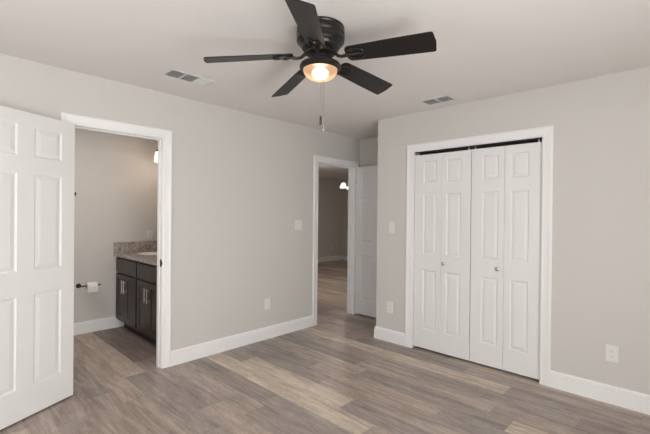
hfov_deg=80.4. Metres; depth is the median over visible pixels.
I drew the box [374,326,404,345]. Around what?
baseboard
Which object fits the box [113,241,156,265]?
countertop
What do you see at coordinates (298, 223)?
light switch
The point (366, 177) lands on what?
door
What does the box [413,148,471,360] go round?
door
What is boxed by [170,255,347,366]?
baseboard
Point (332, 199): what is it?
wall
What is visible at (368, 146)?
wall
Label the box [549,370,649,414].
baseboard
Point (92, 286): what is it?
toilet roll
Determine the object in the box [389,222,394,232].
light switch
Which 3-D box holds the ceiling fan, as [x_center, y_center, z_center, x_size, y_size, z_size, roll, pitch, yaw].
[0.008,-0.770,2.226,1.244,0.617,1.190,1,0,44]
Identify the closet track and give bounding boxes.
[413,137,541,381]
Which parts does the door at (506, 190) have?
panel, panel, panel, panel, panel, panel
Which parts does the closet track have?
rail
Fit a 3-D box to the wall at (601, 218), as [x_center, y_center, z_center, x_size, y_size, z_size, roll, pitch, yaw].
[2.281,0.159,3.192,4.001,2.440,0.722,1,0,44]
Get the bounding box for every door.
[0,105,74,429]
[355,165,377,317]
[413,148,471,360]
[470,139,541,379]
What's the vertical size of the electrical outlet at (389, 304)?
0.120 m
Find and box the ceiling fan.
[203,0,436,131]
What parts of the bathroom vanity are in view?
panel, cabinet door, drawer, panel, cabinet door, panel, cabinet door, drawer, cabinet door, panel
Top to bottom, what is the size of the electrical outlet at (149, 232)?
0.120 m
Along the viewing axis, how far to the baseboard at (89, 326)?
4.46 m
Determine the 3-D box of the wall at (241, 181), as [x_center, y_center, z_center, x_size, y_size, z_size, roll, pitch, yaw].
[0.124,0.129,5.110,0.100,2.440,10.370,1,0,44]
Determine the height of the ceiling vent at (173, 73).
0.008 m
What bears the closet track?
attached to the wall at (601, 218)
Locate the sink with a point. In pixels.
(143, 253)
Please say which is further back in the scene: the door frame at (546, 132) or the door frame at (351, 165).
the door frame at (351, 165)
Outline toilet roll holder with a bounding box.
[76,283,100,287]
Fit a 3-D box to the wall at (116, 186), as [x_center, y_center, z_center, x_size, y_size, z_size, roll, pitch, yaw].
[-2.525,0.110,3.574,1.615,2.440,2.890,1,0,44]
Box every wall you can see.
[0,54,359,350]
[74,128,157,322]
[318,178,347,257]
[360,137,541,166]
[376,66,649,394]
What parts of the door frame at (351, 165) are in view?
casing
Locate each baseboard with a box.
[74,316,123,334]
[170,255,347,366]
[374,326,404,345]
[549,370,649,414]
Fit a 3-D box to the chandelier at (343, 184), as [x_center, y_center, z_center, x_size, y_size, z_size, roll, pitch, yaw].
[0.517,-0.827,7.457,0.505,0.542,0.493,1,0,44]
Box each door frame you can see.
[60,112,171,368]
[312,155,358,325]
[405,125,553,386]
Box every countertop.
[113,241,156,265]
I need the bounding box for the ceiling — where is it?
[0,0,649,180]
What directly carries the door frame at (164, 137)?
attached to the wall at (241, 181)
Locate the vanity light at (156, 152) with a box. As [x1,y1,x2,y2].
[154,148,157,161]
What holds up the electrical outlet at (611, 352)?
attached to the wall at (601, 218)
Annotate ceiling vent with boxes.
[161,68,215,86]
[419,95,456,105]
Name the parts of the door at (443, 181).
panel, panel, panel, panel, panel, panel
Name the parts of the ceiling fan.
blade, blade, blade, lamp shade, pull chain, blade, blade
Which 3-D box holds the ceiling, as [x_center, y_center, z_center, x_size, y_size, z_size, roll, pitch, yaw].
[0.341,-1.148,4.979,9.500,0.120,10.470,1,0,44]
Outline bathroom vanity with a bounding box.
[116,257,156,343]
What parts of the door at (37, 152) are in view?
panel, panel, panel, panel, panel, panel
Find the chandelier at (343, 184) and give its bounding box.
[340,181,347,188]
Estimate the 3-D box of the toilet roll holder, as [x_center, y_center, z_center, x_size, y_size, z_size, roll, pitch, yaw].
[-2.692,0.777,4.372,0.086,0.052,0.226,1,0,44]
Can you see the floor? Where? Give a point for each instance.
(331, 376)
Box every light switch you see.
[295,220,301,229]
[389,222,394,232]
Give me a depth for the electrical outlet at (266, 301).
4.24 m
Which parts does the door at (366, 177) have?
panel, panel, panel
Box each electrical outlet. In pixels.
[147,230,152,239]
[264,298,269,309]
[387,302,392,313]
[605,344,618,362]
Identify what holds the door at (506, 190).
attached to the closet track
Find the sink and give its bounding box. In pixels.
[137,252,156,254]
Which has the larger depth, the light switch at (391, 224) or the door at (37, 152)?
the light switch at (391, 224)
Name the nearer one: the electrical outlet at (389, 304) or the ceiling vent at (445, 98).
the ceiling vent at (445, 98)
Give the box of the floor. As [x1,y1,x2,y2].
[0,260,649,433]
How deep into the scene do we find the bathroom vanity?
4.18 m
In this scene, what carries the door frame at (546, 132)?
attached to the wall at (601, 218)
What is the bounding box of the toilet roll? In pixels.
[85,281,97,292]

